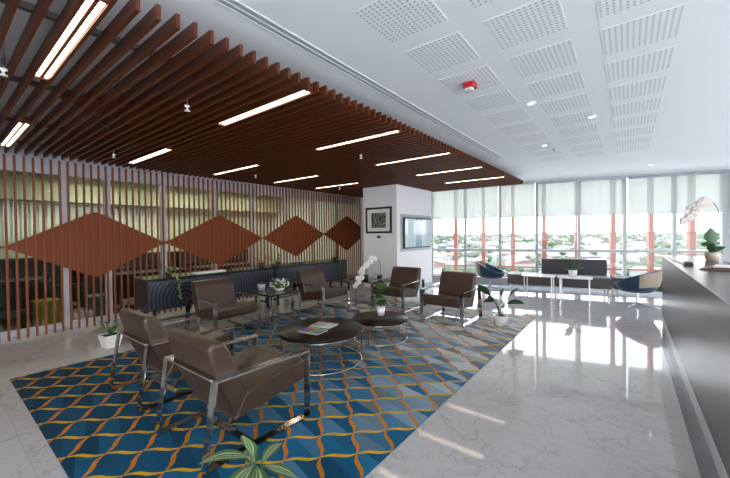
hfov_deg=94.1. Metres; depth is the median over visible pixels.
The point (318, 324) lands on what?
magazine
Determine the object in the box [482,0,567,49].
perforated panel
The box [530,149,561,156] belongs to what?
perforated panel
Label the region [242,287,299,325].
side table
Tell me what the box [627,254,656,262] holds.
building
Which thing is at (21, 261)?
base cabinet
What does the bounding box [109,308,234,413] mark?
lounge chair
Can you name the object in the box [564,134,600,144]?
perforated panel
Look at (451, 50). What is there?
perforated panel
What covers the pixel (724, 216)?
window
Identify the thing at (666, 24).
perforated panel
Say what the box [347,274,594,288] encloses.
trim
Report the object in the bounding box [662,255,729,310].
countertop
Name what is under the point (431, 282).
baseboard
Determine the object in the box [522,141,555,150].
perforated panel
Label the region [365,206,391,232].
framed picture
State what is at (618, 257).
building
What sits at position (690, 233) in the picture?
steel fin
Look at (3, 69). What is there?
sprinkler
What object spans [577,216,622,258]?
window
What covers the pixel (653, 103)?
perforated panel
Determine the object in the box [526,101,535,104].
recessed light
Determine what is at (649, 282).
swivel chair
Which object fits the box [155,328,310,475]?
lounge chair
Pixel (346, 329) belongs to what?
coffee table
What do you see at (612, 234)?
steel fin
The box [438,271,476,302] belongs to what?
cushion
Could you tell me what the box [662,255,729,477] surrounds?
reception desk
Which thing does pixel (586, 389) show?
floor
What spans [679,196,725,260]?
orchid
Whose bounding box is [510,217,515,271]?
steel fin
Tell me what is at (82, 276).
storage shelf
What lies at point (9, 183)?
trim
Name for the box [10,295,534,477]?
carpet
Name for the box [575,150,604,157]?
perforated panel
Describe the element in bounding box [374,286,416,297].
seat cushion
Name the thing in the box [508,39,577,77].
perforated panel
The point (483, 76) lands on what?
perforated panel
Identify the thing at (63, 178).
window mullion
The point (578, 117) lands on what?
perforated panel
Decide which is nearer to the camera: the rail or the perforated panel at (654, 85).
the perforated panel at (654, 85)
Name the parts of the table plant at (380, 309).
pot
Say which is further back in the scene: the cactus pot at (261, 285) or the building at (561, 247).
the building at (561, 247)
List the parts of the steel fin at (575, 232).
post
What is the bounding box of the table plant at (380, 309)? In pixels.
[373,283,387,315]
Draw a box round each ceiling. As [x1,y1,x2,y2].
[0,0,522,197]
[0,0,729,196]
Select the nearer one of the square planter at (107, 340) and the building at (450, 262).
the square planter at (107, 340)
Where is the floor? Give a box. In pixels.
[0,279,719,477]
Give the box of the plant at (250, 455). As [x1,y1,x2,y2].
[200,435,297,477]
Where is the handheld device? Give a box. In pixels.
[664,255,693,265]
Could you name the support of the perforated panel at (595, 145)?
attached to the ceiling at (691, 133)
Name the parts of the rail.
rail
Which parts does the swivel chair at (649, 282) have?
panel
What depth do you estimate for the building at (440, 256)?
314.83 m
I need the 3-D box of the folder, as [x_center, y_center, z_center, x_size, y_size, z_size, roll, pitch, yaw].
[3.643,0.289,3.411,0.320,0.040,0.390,-1,1,-40]
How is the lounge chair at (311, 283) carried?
on the carpet
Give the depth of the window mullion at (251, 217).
8.37 m
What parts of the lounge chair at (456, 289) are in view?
frame, frame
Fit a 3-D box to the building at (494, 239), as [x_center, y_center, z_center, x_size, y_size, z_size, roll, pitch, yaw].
[348.669,1.808,904.149,21.463,16.412,20.812,-1,1,-24]
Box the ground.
[434,232,719,275]
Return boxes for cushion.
[119,308,172,372]
[140,325,229,375]
[167,328,245,415]
[191,277,236,315]
[192,345,303,419]
[198,301,256,319]
[296,268,326,298]
[302,286,347,299]
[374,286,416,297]
[389,266,420,293]
[423,294,472,307]
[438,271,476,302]
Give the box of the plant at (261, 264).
[252,256,269,266]
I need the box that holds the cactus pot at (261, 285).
[257,281,265,290]
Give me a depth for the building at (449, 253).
357.49 m
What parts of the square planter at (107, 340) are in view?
pot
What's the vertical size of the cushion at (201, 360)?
0.558 m
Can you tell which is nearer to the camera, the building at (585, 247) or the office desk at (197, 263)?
the office desk at (197, 263)
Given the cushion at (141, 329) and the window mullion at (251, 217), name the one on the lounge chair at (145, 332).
the cushion at (141, 329)
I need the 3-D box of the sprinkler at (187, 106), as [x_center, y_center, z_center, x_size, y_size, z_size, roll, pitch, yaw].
[-1.627,-1.300,3.108,0.048,0.262,0.048,0,1,38]
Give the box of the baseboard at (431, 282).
[364,281,432,290]
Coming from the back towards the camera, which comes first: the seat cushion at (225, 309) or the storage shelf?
the storage shelf
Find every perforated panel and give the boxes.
[354,0,447,42]
[404,32,479,72]
[439,65,501,94]
[464,89,518,111]
[467,0,493,8]
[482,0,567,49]
[484,107,530,124]
[499,121,540,134]
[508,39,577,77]
[512,132,548,143]
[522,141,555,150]
[526,71,584,98]
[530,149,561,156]
[537,155,565,161]
[539,93,590,113]
[549,110,594,126]
[558,123,597,136]
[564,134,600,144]
[570,142,602,151]
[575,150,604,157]
[596,0,653,18]
[600,4,685,55]
[605,46,675,81]
[608,75,667,101]
[611,96,662,116]
[613,112,658,128]
[614,125,654,137]
[616,135,652,145]
[616,144,649,152]
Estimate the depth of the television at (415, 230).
8.94 m
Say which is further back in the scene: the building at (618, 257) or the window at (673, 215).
the building at (618, 257)
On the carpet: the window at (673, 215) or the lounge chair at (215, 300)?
the lounge chair at (215, 300)
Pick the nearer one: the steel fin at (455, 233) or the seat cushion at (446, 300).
the seat cushion at (446, 300)
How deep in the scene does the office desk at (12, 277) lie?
6.32 m
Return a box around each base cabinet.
[0,257,60,298]
[71,251,173,301]
[134,266,274,320]
[171,248,248,267]
[264,259,346,304]
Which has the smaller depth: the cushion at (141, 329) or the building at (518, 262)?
the cushion at (141, 329)
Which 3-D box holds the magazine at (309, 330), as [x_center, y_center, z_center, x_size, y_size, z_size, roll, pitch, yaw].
[-0.599,1.054,3.902,0.284,0.008,0.210,0,1,30]
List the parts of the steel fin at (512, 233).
post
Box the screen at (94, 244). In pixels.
[0,154,360,342]
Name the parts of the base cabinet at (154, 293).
door, door, leg frame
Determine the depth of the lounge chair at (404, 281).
6.84 m
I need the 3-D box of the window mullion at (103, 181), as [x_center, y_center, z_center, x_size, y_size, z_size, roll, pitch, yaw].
[-4.319,0.148,6.372,0.090,2.400,0.920,0,1,38]
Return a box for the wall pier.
[363,184,431,286]
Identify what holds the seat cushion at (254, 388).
on the lounge chair at (236, 385)
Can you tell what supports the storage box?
on the floor
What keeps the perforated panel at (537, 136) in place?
attached to the ceiling at (691, 133)
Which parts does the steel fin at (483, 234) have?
post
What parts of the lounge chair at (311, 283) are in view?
frame, frame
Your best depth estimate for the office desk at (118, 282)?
7.36 m
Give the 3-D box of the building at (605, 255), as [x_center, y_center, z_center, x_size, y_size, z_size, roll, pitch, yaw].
[241.266,12.230,337.071,17.429,15.170,11.728,0,1,17]
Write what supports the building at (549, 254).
on the ground
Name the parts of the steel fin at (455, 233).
post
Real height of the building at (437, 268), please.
7.448 m
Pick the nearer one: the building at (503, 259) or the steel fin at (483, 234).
the steel fin at (483, 234)
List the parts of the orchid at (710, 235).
pot, stem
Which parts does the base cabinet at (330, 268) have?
leg frame, door, door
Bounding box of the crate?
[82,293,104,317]
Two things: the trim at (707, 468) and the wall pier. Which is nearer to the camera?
the trim at (707, 468)
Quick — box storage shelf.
[42,262,84,306]
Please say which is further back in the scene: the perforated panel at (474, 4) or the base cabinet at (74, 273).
the base cabinet at (74, 273)
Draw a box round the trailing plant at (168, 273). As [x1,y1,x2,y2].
[164,266,181,298]
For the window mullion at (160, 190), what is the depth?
6.74 m
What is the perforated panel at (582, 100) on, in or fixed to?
attached to the ceiling at (691, 133)
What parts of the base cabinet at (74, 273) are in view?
door, door, door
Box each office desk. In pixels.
[0,272,47,311]
[112,264,188,311]
[186,259,258,271]
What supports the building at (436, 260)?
on the ground
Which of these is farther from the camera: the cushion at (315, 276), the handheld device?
the cushion at (315, 276)
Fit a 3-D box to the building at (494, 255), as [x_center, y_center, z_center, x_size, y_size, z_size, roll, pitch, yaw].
[137.656,17.424,348.471,19.937,6.610,14.077,-1,1,-16]
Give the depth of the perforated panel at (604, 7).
2.11 m
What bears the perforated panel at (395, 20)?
attached to the ceiling at (691, 133)
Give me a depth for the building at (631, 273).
184.92 m
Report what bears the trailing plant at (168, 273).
on the base cabinet at (154, 293)
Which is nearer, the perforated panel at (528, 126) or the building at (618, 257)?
the perforated panel at (528, 126)
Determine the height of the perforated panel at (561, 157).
0.002 m
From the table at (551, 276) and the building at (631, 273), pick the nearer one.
the table at (551, 276)
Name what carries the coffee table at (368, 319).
on the carpet
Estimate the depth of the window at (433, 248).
10.51 m
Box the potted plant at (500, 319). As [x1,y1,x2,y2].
[477,284,523,326]
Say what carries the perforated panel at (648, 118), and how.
attached to the ceiling at (691, 133)
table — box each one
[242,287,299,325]
[278,318,362,375]
[352,311,407,346]
[355,278,393,304]
[521,273,555,298]
[557,275,592,301]
[610,275,661,297]
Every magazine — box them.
[297,327,327,334]
[310,322,337,328]
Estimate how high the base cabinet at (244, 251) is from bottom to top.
1.050 m
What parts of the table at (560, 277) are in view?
leg, leg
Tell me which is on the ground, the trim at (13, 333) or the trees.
the trees
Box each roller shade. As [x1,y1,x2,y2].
[432,186,497,218]
[501,183,534,217]
[538,177,623,216]
[628,171,723,213]
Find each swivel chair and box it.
[475,260,504,289]
[615,271,661,308]
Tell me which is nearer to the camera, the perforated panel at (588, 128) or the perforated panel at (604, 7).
the perforated panel at (604, 7)
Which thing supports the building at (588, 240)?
on the ground
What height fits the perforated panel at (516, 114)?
0.002 m
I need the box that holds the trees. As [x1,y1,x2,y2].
[434,233,719,275]
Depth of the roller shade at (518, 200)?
9.51 m
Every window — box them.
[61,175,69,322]
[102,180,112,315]
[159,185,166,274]
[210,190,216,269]
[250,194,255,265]
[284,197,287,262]
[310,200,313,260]
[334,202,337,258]
[431,192,463,276]
[464,219,498,278]
[498,186,534,279]
[535,183,577,271]
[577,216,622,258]
[622,177,672,275]
[671,213,721,255]
[720,171,729,261]
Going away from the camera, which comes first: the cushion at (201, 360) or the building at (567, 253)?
the cushion at (201, 360)
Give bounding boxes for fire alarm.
[463,80,476,92]
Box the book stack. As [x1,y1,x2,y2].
[190,269,225,273]
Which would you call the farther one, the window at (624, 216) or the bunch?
the window at (624, 216)
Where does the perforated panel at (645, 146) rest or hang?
attached to the ceiling at (691, 133)
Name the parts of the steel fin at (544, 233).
post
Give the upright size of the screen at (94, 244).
2.705 m
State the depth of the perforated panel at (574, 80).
3.25 m
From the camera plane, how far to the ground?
3180.65 m
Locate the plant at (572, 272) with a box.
[561,261,584,276]
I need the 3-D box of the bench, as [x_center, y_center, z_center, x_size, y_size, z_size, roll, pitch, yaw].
[4.721,0.912,8.410,2.170,0.820,0.620,0,1,27]
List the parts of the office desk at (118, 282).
panel, screen panel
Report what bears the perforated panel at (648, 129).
attached to the ceiling at (691, 133)
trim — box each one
[0,144,353,203]
[0,179,278,212]
[0,279,345,339]
[271,169,729,197]
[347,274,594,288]
[655,322,719,477]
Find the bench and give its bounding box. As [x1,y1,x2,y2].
[507,258,611,296]
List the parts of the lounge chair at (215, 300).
frame, frame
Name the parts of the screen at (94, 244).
slat panel, diamond panel, diamond panel, slat panel, slat panel, diamond panel, slat panel, diamond panel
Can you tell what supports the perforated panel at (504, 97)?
attached to the ceiling at (691, 133)
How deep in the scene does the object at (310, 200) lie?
9.94 m
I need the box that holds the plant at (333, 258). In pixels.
[332,256,342,275]
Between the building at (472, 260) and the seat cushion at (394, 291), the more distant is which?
the building at (472, 260)
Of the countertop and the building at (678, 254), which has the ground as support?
the building at (678, 254)
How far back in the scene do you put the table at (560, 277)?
7.42 m
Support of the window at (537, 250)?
in the wall at (361, 198)
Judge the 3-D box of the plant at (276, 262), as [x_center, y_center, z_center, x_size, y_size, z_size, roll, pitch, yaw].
[-1.895,0.452,7.443,0.236,0.243,0.192,0,1,29]
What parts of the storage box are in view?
lid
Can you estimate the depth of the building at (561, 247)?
444.90 m
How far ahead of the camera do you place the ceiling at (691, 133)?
2.94 m
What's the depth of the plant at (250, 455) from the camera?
1.59 m
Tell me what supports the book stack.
on the base cabinet at (154, 293)
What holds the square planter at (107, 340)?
on the floor
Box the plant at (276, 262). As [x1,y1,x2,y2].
[273,254,282,264]
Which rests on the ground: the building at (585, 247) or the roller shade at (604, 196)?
the building at (585, 247)
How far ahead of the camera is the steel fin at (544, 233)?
11.42 m
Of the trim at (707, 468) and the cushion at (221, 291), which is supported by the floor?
the trim at (707, 468)
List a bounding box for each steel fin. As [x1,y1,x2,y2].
[453,219,458,271]
[481,218,485,261]
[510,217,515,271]
[541,216,546,257]
[573,216,576,258]
[608,215,616,274]
[646,214,655,272]
[685,218,696,255]
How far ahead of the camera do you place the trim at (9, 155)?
6.18 m
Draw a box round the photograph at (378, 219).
[371,212,385,227]
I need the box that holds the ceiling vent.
[212,0,502,158]
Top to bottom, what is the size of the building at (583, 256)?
7.835 m
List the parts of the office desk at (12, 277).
panel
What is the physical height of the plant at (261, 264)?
0.237 m
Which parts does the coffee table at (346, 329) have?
leg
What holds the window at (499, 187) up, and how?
in the wall at (361, 198)
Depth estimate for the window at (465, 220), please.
10.13 m
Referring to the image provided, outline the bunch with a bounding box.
[269,278,289,290]
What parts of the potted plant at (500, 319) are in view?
pot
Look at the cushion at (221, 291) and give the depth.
5.36 m
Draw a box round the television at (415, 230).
[400,214,430,251]
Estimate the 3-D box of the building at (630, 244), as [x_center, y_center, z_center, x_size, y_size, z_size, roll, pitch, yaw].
[419.970,10.954,527.135,20.936,8.155,14.969,-1,1,-16]
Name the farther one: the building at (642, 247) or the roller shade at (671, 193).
the building at (642, 247)
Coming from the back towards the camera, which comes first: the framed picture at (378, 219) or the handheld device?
the framed picture at (378, 219)
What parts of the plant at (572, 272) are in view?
pot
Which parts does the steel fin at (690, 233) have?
post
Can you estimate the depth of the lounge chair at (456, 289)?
5.89 m
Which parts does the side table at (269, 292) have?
leg, leg, leg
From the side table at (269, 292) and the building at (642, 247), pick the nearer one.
the side table at (269, 292)
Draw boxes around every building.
[434,254,450,260]
[434,258,449,267]
[434,263,442,270]
[437,252,453,259]
[446,261,474,268]
[458,257,485,263]
[461,251,480,255]
[488,252,509,259]
[490,237,501,241]
[496,257,527,264]
[502,242,528,254]
[505,259,538,269]
[515,244,534,257]
[547,252,559,257]
[558,246,573,248]
[565,253,600,258]
[566,252,590,254]
[583,237,600,244]
[583,245,596,248]
[596,244,620,258]
[607,261,627,274]
[608,255,639,262]
[627,243,644,247]
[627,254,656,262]
[629,266,661,275]
[630,246,645,248]
[635,253,661,260]
[670,249,703,255]
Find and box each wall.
[0,172,272,264]
[272,197,363,273]
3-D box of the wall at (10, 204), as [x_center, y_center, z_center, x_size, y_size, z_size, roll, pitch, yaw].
[-7.526,0.011,7.718,0.150,2.900,13.400,0,1,38]
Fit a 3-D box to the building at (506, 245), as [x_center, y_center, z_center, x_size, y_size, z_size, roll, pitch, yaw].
[162.610,11.990,364.566,22.003,16.459,20.855,-1,1,-26]
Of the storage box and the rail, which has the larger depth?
the rail
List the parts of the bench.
seat, seat, backrest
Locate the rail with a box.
[434,264,661,276]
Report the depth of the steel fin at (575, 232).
11.08 m
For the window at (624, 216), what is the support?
in the wall at (361, 198)
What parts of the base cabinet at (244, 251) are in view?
door, door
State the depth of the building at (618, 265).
217.15 m
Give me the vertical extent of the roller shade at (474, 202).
0.940 m
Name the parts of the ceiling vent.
frame, frame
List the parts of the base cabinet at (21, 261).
door, door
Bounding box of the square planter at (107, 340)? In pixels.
[96,318,122,348]
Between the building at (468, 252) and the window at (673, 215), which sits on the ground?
the building at (468, 252)
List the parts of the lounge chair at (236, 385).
frame, frame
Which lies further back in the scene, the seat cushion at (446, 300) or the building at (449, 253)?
the building at (449, 253)
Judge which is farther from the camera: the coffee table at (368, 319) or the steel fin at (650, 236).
the steel fin at (650, 236)
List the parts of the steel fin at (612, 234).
post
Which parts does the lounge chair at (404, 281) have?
frame, frame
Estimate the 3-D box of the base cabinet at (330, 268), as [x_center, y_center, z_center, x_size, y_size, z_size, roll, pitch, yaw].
[-1.389,0.974,8.140,0.565,0.832,2.260,0,1,38]
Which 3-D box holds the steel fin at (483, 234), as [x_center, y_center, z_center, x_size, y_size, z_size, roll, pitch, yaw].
[4.262,-0.982,12.236,0.170,10.500,0.260,0,1,22]
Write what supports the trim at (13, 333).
attached to the wall at (361, 198)
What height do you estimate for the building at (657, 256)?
7.255 m
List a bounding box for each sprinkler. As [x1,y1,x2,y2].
[0,42,7,77]
[184,100,189,111]
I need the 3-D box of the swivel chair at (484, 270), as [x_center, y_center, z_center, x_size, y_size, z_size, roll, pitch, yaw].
[3.356,0.955,9.122,0.754,0.739,0.708,0,1,37]
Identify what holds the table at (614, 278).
on the floor
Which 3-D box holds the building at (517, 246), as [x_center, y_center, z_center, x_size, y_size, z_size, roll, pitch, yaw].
[154.373,12.750,326.913,16.284,16.264,17.268,-1,1,-9]
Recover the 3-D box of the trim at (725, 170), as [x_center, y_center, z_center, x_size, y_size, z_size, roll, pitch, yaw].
[3.893,-1.571,9.794,15.900,0.040,0.220,0,1,22]
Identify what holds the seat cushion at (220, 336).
on the lounge chair at (145, 332)
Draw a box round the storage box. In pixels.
[31,297,60,324]
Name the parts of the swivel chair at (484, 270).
panel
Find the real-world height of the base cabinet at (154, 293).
0.832 m
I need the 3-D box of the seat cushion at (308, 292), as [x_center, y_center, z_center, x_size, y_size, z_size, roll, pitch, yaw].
[-0.781,1.060,6.639,0.641,0.254,0.636,0,1,38]
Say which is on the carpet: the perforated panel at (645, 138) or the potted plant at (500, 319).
the potted plant at (500, 319)
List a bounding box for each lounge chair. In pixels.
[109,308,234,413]
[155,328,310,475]
[185,277,260,330]
[291,268,349,315]
[371,266,425,313]
[420,271,481,327]
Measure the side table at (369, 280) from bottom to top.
0.460 m
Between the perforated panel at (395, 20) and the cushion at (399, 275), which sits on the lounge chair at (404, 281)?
the cushion at (399, 275)
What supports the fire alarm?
attached to the ceiling at (691, 133)
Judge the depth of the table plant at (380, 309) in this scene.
4.92 m
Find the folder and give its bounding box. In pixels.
[699,264,729,270]
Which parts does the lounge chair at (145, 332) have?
frame, frame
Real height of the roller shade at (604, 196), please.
0.940 m
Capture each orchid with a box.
[353,256,382,287]
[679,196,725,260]
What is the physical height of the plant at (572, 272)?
0.386 m
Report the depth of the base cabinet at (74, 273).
8.20 m
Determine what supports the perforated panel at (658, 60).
attached to the ceiling at (691, 133)
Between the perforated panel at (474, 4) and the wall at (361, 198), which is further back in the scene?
the wall at (361, 198)

